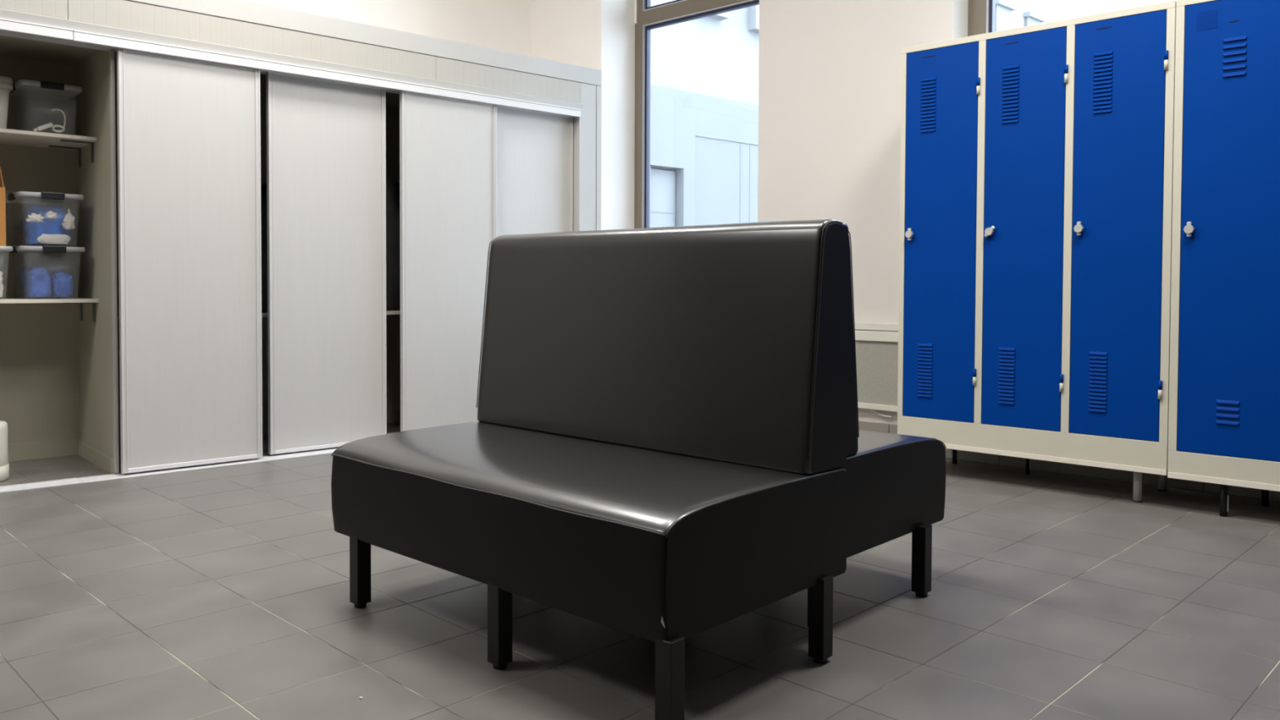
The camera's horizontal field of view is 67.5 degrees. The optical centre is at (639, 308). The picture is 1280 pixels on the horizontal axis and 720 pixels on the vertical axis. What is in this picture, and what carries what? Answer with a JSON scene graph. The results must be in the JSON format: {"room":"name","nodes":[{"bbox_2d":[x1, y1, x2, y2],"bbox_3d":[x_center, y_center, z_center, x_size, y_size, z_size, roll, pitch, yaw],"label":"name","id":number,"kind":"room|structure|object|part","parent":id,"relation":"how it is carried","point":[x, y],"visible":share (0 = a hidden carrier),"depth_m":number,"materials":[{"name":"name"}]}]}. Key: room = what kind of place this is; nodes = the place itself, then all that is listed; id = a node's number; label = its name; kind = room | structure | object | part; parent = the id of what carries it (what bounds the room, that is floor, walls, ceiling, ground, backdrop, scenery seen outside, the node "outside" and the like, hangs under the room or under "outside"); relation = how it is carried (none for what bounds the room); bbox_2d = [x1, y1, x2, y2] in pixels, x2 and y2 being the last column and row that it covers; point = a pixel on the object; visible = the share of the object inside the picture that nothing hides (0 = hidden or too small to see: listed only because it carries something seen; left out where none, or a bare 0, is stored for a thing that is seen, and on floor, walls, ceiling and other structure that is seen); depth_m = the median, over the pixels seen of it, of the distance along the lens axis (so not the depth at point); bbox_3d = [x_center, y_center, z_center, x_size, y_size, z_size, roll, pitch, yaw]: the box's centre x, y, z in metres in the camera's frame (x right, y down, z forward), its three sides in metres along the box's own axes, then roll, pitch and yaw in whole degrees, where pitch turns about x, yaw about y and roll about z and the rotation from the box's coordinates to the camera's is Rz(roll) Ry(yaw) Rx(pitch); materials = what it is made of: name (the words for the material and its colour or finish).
{"room":"changing room","nodes":[
{"label":"changing room","id":0,"kind":"room"},
{"bbox_2d":[246,0,530,56],"bbox_3d":[-3.035,-0.992,4.992,7.950,3.500,0.170,-1,2,-42],"label":"wall","id":1,"kind":"structure","parent":0,"point":[504,25],"depth_m":6.40,"materials":[{"name":"paint"}]},
{"bbox_2d":[0,422,1279,719],"bbox_3d":[-0.014,0.918,1.615,9.850,0.120,7.850,2,2,45],"label":"floor","id":2,"kind":"structure","parent":0,"point":[223,593],"depth_m":2.53,"materials":[{"name":"tile"}]},
{"bbox_2d":[0,421,8,482],"bbox_3d":[-2.946,0.644,4.308,0.183,0.266,0.183,-1,2,-42],"label":"canister","id":3,"kind":"object","parent":2,"relation":"on","point":[4,463],"visible":1,"depth_m":4.31,"materials":[{"name":"white plastic"}]},
{"bbox_2d":[0,0,601,493],"bbox_3d":[-2.909,-0.372,4.431,6.413,2.290,0.845,-1,2,-42],"label":"tall cabinet","id":4,"kind":"object","parent":2,"relation":"on","point":[163,353],"visible":0.73,"depth_m":4.90,"materials":[{"name":"white metal"}]},
{"bbox_2d":[0,75,13,128],"bbox_3d":[-3.076,-0.946,4.440,0.258,0.240,0.303,-1,2,-42],"label":"tub","id":5,"kind":"object","parent":4,"relation":"on","point":[6,82],"visible":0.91,"depth_m":4.40,"materials":[{"name":"white plastic"}]},
{"bbox_3d":[-3.075,-1.039,4.438,0.258,0.053,0.303,-1,2,-42],"label":"lid","id":6,"kind":"part","parent":5,"relation":"part of","materials":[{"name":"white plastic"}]},
{"bbox_2d":[0,245,13,252],"bbox_3d":[-3.116,-0.168,4.484,0.265,0.245,0.374,-1,2,-42],"label":"storage box","id":7,"kind":"object","parent":4,"relation":"on","point":[2,248],"visible":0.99,"depth_m":4.42,"materials":[{"name":"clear plastic"}]},
{"bbox_2d":[0,271,3,297],"bbox_3d":[-3.018,-0.133,4.453,0.098,0.160,0.115,-1,2,-42],"label":"crumpled cloth","id":8,"kind":"object","parent":7,"relation":"in","point":[1,273],"visible":1,"depth_m":4.46,"materials":[{"name":"white fabric"}]},
{"bbox_2d":[0,166,5,245],"bbox_3d":[-3.136,-0.476,4.460,0.257,0.370,0.349,-1,2,-42],"label":"cardboard box","id":9,"kind":"object","parent":7,"relation":"on","point":[2,191],"visible":0.94,"depth_m":4.41,"materials":[{"name":"orange cardboard"}]},
{"bbox_3d":[-3.780,-1.316,3.116,3.350,0.131,0.025,-1,2,-42],"label":"fascia panel","id":10,"kind":"part","parent":4,"relation":"part of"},
{"bbox_3d":[-3.793,-1.186,3.147,3.368,0.049,0.115,-1,2,-42],"label":"rail","id":11,"kind":"part","parent":4,"relation":"part of","materials":[{"name":"white metal"}]},
{"bbox_3d":[-3.790,0.797,3.197,3.382,0.010,0.128,-1,2,-42],"label":"rail","id":12,"kind":"part","parent":4,"relation":"part of","materials":[{"name":"white metal"}]},
{"bbox_2d":[8,79,82,101],"bbox_3d":[-2.894,-0.952,4.651,0.270,0.242,0.390,-1,2,-42],"label":"storage box","id":13,"kind":"object","parent":4,"relation":"on","point":[43,90],"visible":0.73,"depth_m":4.59,"materials":[{"name":"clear plastic"}]},
{"bbox_2d":[33,122,53,131],"bbox_3d":[-2.829,-0.861,4.543,0.082,0.050,0.020,-1,2,-42],"label":"plug adapter","id":14,"kind":"object","parent":13,"relation":"in","point":[48,125],"visible":0.98,"depth_m":4.54,"materials":[{"name":"white plastic"}]},
{"bbox_2d":[51,108,66,132],"bbox_3d":[-2.781,-0.900,4.585,0.061,0.114,0.018,-1,2,-42],"label":"charging cord","id":15,"kind":"object","parent":13,"relation":"in","point":[60,110],"visible":1,"depth_m":4.59,"materials":[{"name":"white plastic"}]},
{"bbox_2d":[8,244,84,253],"bbox_3d":[-2.896,-0.176,4.671,0.279,0.253,0.390,-1,2,-42],"label":"storage box","id":16,"kind":"object","parent":4,"relation":"on","point":[37,249],"visible":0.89,"depth_m":4.54,"materials":[{"name":"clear plastic"}]},
{"bbox_2d":[25,266,51,297],"bbox_3d":[-2.886,-0.131,4.597,0.096,0.148,0.147,-1,2,-42],"label":"crumpled cloth","id":17,"kind":"object","parent":16,"relation":"in","point":[38,280],"visible":1,"depth_m":4.55,"materials":[{"name":"blue fabric"}]},
{"bbox_2d":[18,262,63,296],"bbox_3d":[-2.958,-0.146,4.748,0.197,0.170,0.129,-1,2,-42],"label":"crumpled cloth","id":18,"kind":"object","parent":16,"relation":"in","point":[55,268],"visible":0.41,"depth_m":4.71,"materials":[{"name":"grey fabric"}]},
{"bbox_2d":[6,191,84,204],"bbox_3d":[-2.898,-0.429,4.663,0.280,0.252,0.390,-1,2,-42],"label":"storage box","id":19,"kind":"object","parent":16,"relation":"on","point":[20,196],"visible":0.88,"depth_m":4.55,"materials":[{"name":"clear plastic"}]},
{"bbox_2d":[25,213,44,222],"bbox_3d":[-2.852,-0.430,4.517,0.077,0.042,0.023,-1,2,-42],"label":"film","id":20,"kind":"object","parent":19,"relation":"in","point":[33,217],"visible":1,"depth_m":4.51,"materials":[{"name":"white plastic"}]},
{"bbox_2d":[20,204,70,245],"bbox_3d":[-2.902,-0.411,4.683,0.194,0.197,0.271,-1,2,-42],"label":"crumpled cloth","id":21,"kind":"object","parent":19,"relation":"in","point":[31,231],"visible":0.8,"depth_m":4.59,"materials":[{"name":"blue fabric"}]},
{"bbox_2d":[44,210,57,218],"bbox_3d":[-2.803,-0.449,4.559,0.055,0.038,0.019,-1,2,-42],"label":"film","id":22,"kind":"object","parent":19,"relation":"in","point":[51,215],"visible":1,"depth_m":4.56,"materials":[{"name":"white plastic"}]},
{"bbox_2d":[36,233,71,244],"bbox_3d":[-2.796,-0.333,4.574,0.142,0.047,0.017,-1,2,-42],"label":"film","id":23,"kind":"object","parent":19,"relation":"in","point":[43,238],"visible":1,"depth_m":4.57,"materials":[{"name":"white plastic"}]},
{"bbox_2d":[62,208,75,229],"bbox_3d":[-2.749,-0.432,4.607,0.057,0.102,0.021,-1,2,-32],"label":"film","id":24,"kind":"object","parent":19,"relation":"in","point":[68,223],"visible":1,"depth_m":4.61,"materials":[{"name":"white plastic"}]},
{"bbox_2d":[50,271,73,297],"bbox_3d":[-2.817,-0.119,4.663,0.090,0.122,0.144,-1,2,-42],"label":"crumpled cloth","id":25,"kind":"object","parent":16,"relation":"in","point":[62,285],"visible":0.96,"depth_m":4.62,"materials":[{"name":"blue fabric"}]},
{"bbox_2d":[0,128,97,150],"bbox_3d":[-3.305,-0.814,4.312,1.437,0.018,0.442,-1,2,-42],"label":"shelf","id":26,"kind":"object","parent":4,"relation":"attached to","point":[10,139],"depth_m":4.64,"materials":[{"name":"beige"}]},
{"bbox_2d":[0,297,98,303],"bbox_3d":[-3.308,-0.033,4.332,1.437,0.018,0.442,-1,2,-42],"label":"shelf","id":27,"kind":"object","parent":4,"relation":"attached to","point":[2,300],"depth_m":4.55,"materials":[{"name":"beige laminate"}]},
{"bbox_3d":[-2.692,0.732,4.731,0.009,0.070,0.683,-1,2,-42],"label":"partition skirting","id":28,"kind":"part","parent":4,"relation":"part of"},
{"bbox_3d":[-2.152,-0.229,4.616,0.600,1.941,0.014,-1,2,-42],"label":"sliding door","id":29,"kind":"part","parent":4,"relation":"part of","materials":[{"name":"white laminate"}]},
{"bbox_3d":[-2.948,-1.250,4.446,6.360,0.015,0.698,-1,2,-42],"label":"ceiling panel","id":30,"kind":"part","parent":4,"relation":"part of","materials":[{"name":"white metal"}]},
{"bbox_3d":[-3.190,-0.378,4.735,6.360,2.115,0.017,-1,2,-42],"label":"panel","id":31,"kind":"part","parent":4,"relation":"part of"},
{"bbox_3d":[-3.191,0.721,4.760,6.360,0.085,0.027,-1,2,-42],"label":"skirting","id":32,"kind":"part","parent":4,"relation":"part of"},
{"bbox_3d":[-1.473,0.753,5.267,2.828,0.008,0.128,-1,2,-42],"label":"rail","id":33,"kind":"part","parent":4,"relation":"part of","materials":[{"name":"white metal"}]},
{"bbox_3d":[-1.848,-1.354,4.840,1.826,0.131,0.025,-1,2,-42],"label":"fascia panel","id":34,"kind":"part","parent":4,"relation":"part of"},
{"bbox_2d":[117,310,399,319],"bbox_3d":[-1.681,0.020,5.725,2.802,0.018,0.535,-1,2,-42],"label":"shelf","id":35,"kind":"object","parent":4,"relation":"attached to","point":[388,313],"depth_m":5.59,"materials":[{"name":"beige laminate"}]},
{"bbox_3d":[-2.696,-1.250,4.077,6.244,0.041,0.029,-1,2,-42],"label":"molding","id":36,"kind":"part","parent":4,"relation":"part of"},
{"bbox_3d":[-1.475,-1.230,5.216,2.843,0.048,0.118,-1,2,-42],"label":"rail","id":37,"kind":"part","parent":4,"relation":"part of","materials":[{"name":"white metal"}]},
{"bbox_3d":[-1.661,-0.244,5.119,0.607,1.949,0.014,-1,2,-42],"label":"sliding door","id":38,"kind":"part","parent":4,"relation":"part of","materials":[{"name":"white laminate"}]},
{"bbox_3d":[-2.645,-1.458,4.126,6.393,0.102,0.034,-1,2,-42],"label":"trim","id":39,"kind":"part","parent":4,"relation":"part of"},
{"bbox_3d":[-1.100,-0.249,5.556,0.583,1.941,0.014,-1,2,-42],"label":"sliding door","id":40,"kind":"part","parent":4,"relation":"part of","materials":[{"name":"white laminate"}]},
{"bbox_3d":[-0.775,-1.374,5.799,1.050,0.131,0.025,-1,2,-42],"label":"fascia panel","id":41,"kind":"part","parent":4,"relation":"part of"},
{"bbox_3d":[-0.696,-0.263,5.981,0.636,1.949,0.014,-1,2,-42],"label":"sliding door","id":42,"kind":"part","parent":4,"relation":"part of","materials":[{"name":"white plastic"}]},
{"bbox_3d":[-0.379,-0.357,6.246,0.139,2.186,0.120,-1,2,-42],"label":"panel","id":43,"kind":"part","parent":4,"relation":"part of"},
{"bbox_2d":[331,218,848,719],"bbox_3d":[-0.179,0.305,2.522,1.275,1.058,0.682,2,2,43],"label":"upholstered bench","id":44,"kind":"object","parent":2,"relation":"on","point":[655,451],"visible":1,"depth_m":2.33,"materials":[{"name":"black leather"}]},
{"bbox_3d":[-0.777,0.719,2.662,0.042,0.193,0.042,2,2,43],"label":"leg","id":45,"kind":"part","parent":44,"relation":"part of","materials":[{"name":"black paint"}]},
{"bbox_3d":[-0.328,0.732,2.245,0.042,0.193,0.042,2,2,43],"label":"leg","id":46,"kind":"part","parent":44,"relation":"part of","materials":[{"name":"black paint"}]},
{"bbox_3d":[-0.184,0.510,2.531,1.263,0.268,0.682,2,2,43],"label":"seat","id":47,"kind":"part","parent":44,"relation":"part of","materials":[{"name":"black leather"}]},
{"bbox_3d":[-0.010,0.074,2.704,1.253,0.605,0.177,2,2,43],"label":"backrest","id":48,"kind":"part","parent":44,"relation":"part of","materials":[{"name":"black leather"}]},
{"bbox_3d":[0.059,0.743,1.886,0.042,0.193,0.042,2,2,43],"label":"leg","id":49,"kind":"part","parent":44,"relation":"part of","materials":[{"name":"black paint"}]},
{"bbox_3d":[0.431,0.734,2.286,0.042,0.193,0.042,2,2,43],"label":"leg","id":50,"kind":"part","parent":44,"relation":"part of","materials":[{"name":"black paint"}]},
{"bbox_2d":[807,231,946,626],"bbox_3d":[0.246,0.292,3.057,1.278,1.058,0.671,2,2,43],"label":"upholstered bench","id":51,"kind":"object","parent":2,"relation":"on","point":[896,482],"visible":0.21,"depth_m":2.65,"materials":[{"name":"black leather"}]},
{"bbox_3d":[0.464,0.729,2.485,0.042,0.193,0.042,2,2,43],"label":"leg","id":52,"kind":"part","parent":51,"relation":"part of","materials":[{"name":"black paint"}]},
{"bbox_3d":[0.068,0.070,2.873,1.244,0.605,0.166,2,2,43],"label":"backrest","id":53,"kind":"part","parent":51,"relation":"part of","materials":[{"name":"black leather"}]},
{"bbox_3d":[0.237,0.498,3.070,1.254,0.268,0.671,2,2,43],"label":"seat","id":54,"kind":"part","parent":51,"relation":"part of","materials":[{"name":"black leather"}]},
{"bbox_3d":[0.816,0.723,2.775,0.042,0.193,0.042,2,2,43],"label":"leg","id":55,"kind":"part","parent":51,"relation":"part of","materials":[{"name":"black paint"}]},
{"bbox_2d":[897,0,1176,502],"bbox_3d":[1.815,-0.221,4.357,1.169,2.029,0.466,2,2,42],"label":"locker","id":56,"kind":"object","parent":2,"relation":"on","point":[1036,181],"visible":0.96,"depth_m":4.14,"materials":[{"name":"blue metal"}]},
{"bbox_3d":[1.398,-0.346,4.462,0.347,1.724,0.016,2,2,42],"label":"door","id":57,"kind":"part","parent":56,"relation":"part of","materials":[{"name":"blue metal"}]},
{"bbox_3d":[1.587,0.710,4.829,0.024,0.141,0.024,2,2,42],"label":"leg","id":58,"kind":"part","parent":56,"relation":"part of","materials":[{"name":"black paint"}]},
{"bbox_2d":[973,377,976,385],"bbox_3d":[1.518,0.328,4.350,0.014,0.037,0.014,2,2,42],"label":"hinge","id":59,"kind":"object","parent":56,"relation":"attached to","point":[974,378],"depth_m":4.34,"materials":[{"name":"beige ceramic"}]},
{"bbox_2d":[976,85,980,94],"bbox_3d":[1.524,-0.985,4.316,0.014,0.037,0.014,2,2,42],"label":"hinge","id":60,"kind":"object","parent":56,"relation":"attached to","point":[978,87],"depth_m":4.31,"materials":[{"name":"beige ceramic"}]},
{"bbox_3d":[1.682,-0.339,4.206,0.343,1.724,0.016,2,2,42],"label":"door","id":61,"kind":"part","parent":56,"relation":"part of","materials":[{"name":"blue metal"}]},
{"bbox_3d":[1.849,0.718,4.567,0.020,0.141,0.020,2,2,42],"label":"leg","id":62,"kind":"part","parent":56,"relation":"part of","materials":[{"name":"black paint"}]},
{"bbox_2d":[1059,382,1063,391],"bbox_3d":[1.802,0.336,4.096,0.014,0.037,0.014,2,2,42],"label":"hinge","id":63,"kind":"object","parent":56,"relation":"attached to","point":[1061,384],"depth_m":4.09,"materials":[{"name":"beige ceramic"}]},
{"bbox_2d":[1064,73,1068,83],"bbox_3d":[1.807,-0.978,4.062,0.014,0.037,0.014,2,2,42],"label":"hinge","id":64,"kind":"object","parent":56,"relation":"attached to","point":[1066,75],"depth_m":4.06,"materials":[{"name":"silver metal"}]},
{"bbox_3d":[1.966,-0.331,3.952,0.344,1.724,0.016,2,2,42],"label":"door","id":65,"kind":"part","parent":56,"relation":"part of","materials":[{"name":"blue metal"}]},
{"bbox_3d":[2.072,0.731,3.990,0.033,0.135,0.033,2,2,42],"label":"leg","id":66,"kind":"part","parent":56,"relation":"part of","materials":[{"name":"grey metal"}]},
{"bbox_2d":[1157,389,1162,399],"bbox_3d":[2.085,0.344,3.842,0.014,0.037,0.014,2,2,42],"label":"hinge","id":67,"kind":"object","parent":56,"relation":"attached to","point":[1159,391],"depth_m":3.84,"materials":[{"name":"silver metal"}]},
{"bbox_3d":[2.298,0.726,4.211,0.033,0.135,0.033,2,2,42],"label":"leg","id":68,"kind":"part","parent":56,"relation":"part of","materials":[{"name":"grey metal"}]},
{"bbox_2d":[1164,59,1168,69],"bbox_3d":[2.091,-0.970,3.807,0.014,0.037,0.014,2,2,42],"label":"hinge","id":69,"kind":"object","parent":56,"relation":"attached to","point":[1166,61],"depth_m":3.80,"materials":[{"name":"silver metal"}]},
{"bbox_2d":[1167,0,1279,516],"bbox_3d":[2.712,-0.198,3.551,1.236,2.033,0.466,2,2,42],"label":"locker","id":70,"kind":"object","parent":2,"relation":"on","point":[1224,420],"visible":1,"depth_m":3.69,"materials":[{"name":"blue metal"}]},
{"bbox_3d":[2.283,0.745,3.747,0.027,0.133,0.027,2,2,42],"label":"leg","id":71,"kind":"part","parent":70,"relation":"part of","materials":[{"name":"black paint"}]},
{"bbox_3d":[2.563,0.742,3.926,0.027,0.133,0.027,2,2,42],"label":"leg","id":72,"kind":"part","parent":70,"relation":"part of","materials":[{"name":"black paint"}]},
{"bbox_2d":[530,0,968,424],"bbox_3d":[2.521,-0.950,4.217,9.320,3.500,0.446,2,2,42],"label":"wall","id":73,"kind":"structure","parent":0,"point":[829,71],"depth_m":5.45,"materials":[{"name":"paint"}]},
{"bbox_2d":[634,0,759,228],"bbox_3d":[0.421,-1.252,6.290,1.171,2.660,0.081,2,2,42],"label":"window","id":74,"kind":"structure","parent":73,"relation":"in","point":[648,17],"depth_m":6.61,"materials":[{"name":"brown metal"}]},
{"bbox_2d":[853,322,898,411],"bbox_3d":[1.077,0.307,5.401,1.600,0.470,0.053,2,2,42],"label":"panel","id":75,"kind":"object","parent":73,"relation":"attached to","point":[876,350],"visible":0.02,"depth_m":5.20,"materials":[{"name":"white plastic"}]},
{"bbox_3d":[1.077,0.142,5.397,1.600,0.055,0.053,2,2,42],"label":"rail","id":76,"kind":"part","parent":75,"relation":"part of","materials":[{"name":"white plastic"}]},
{"bbox_3d":[1.077,0.527,5.408,1.600,0.030,0.050,2,2,42],"label":"rail","id":77,"kind":"part","parent":75,"relation":"part of","materials":[{"name":"white plastic"}]},
{"bbox_2d":[869,408,891,417],"bbox_3d":[1.305,0.565,5.206,0.134,0.042,0.009,2,2,42],"label":"power cable","id":78,"kind":"object","parent":75,"relation":"hanging from","point":[872,410],"visible":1,"depth_m":5.20,"materials":[{"name":"white plastic"}]},
{"bbox_2d":[968,0,995,35],"bbox_3d":[2.433,-1.198,4.488,1.822,2.660,0.075,2,2,42],"label":"window","id":79,"kind":"structure","parent":73,"relation":"in","point":[981,13],"depth_m":5.01,"materials":[{"name":"brown metal"}]},
{"bbox_2d":[857,420,1279,501],"bbox_3d":[1.461,0.701,5.093,4.000,0.145,0.014,2,2,42],"label":"baseboard","id":80,"kind":"structure","parent":73,"relation":"attached to","point":[1037,464],"depth_m":4.52,"materials":[{"name":"tile"}]},
{"label":"outside","id":81,"kind":"structure","parent":0,"visible":0},
{"bbox_3d":[12.160,0.862,12.903,24.700,0.100,15.000,-1,2,-42],"label":"ground","id":82,"kind":"structure","parent":81,"visible":0},
{"bbox_2d":[649,0,1176,227],"bbox_3d":[7.052,-4.206,18.513,24.700,9.700,0.608,-1,2,-42],"label":"building","id":83,"kind":"structure","parent":82,"relation":"on","point":[704,144],"depth_m":12.91,"materials":[{"name":"grey"}]},
{"bbox_3d":[0.262,-0.527,12.405,0.550,2.610,0.110,-1,2,-42],"label":"door frame","id":84,"kind":"part","parent":83,"relation":"part of","materials":[{"name":"grey"}]},
{"bbox_3d":[1.390,-0.816,13.305,0.020,2.950,0.006,-1,2,-42],"label":"panel post","id":85,"kind":"part","parent":83,"relation":"part of","materials":[{"name":"white metal"}]},
{"bbox_3d":[1.540,-0.819,13.439,0.020,2.950,0.006,-1,2,-42],"label":"panel post","id":86,"kind":"part","parent":83,"relation":"part of","materials":[{"name":"white metal"}]}
]}

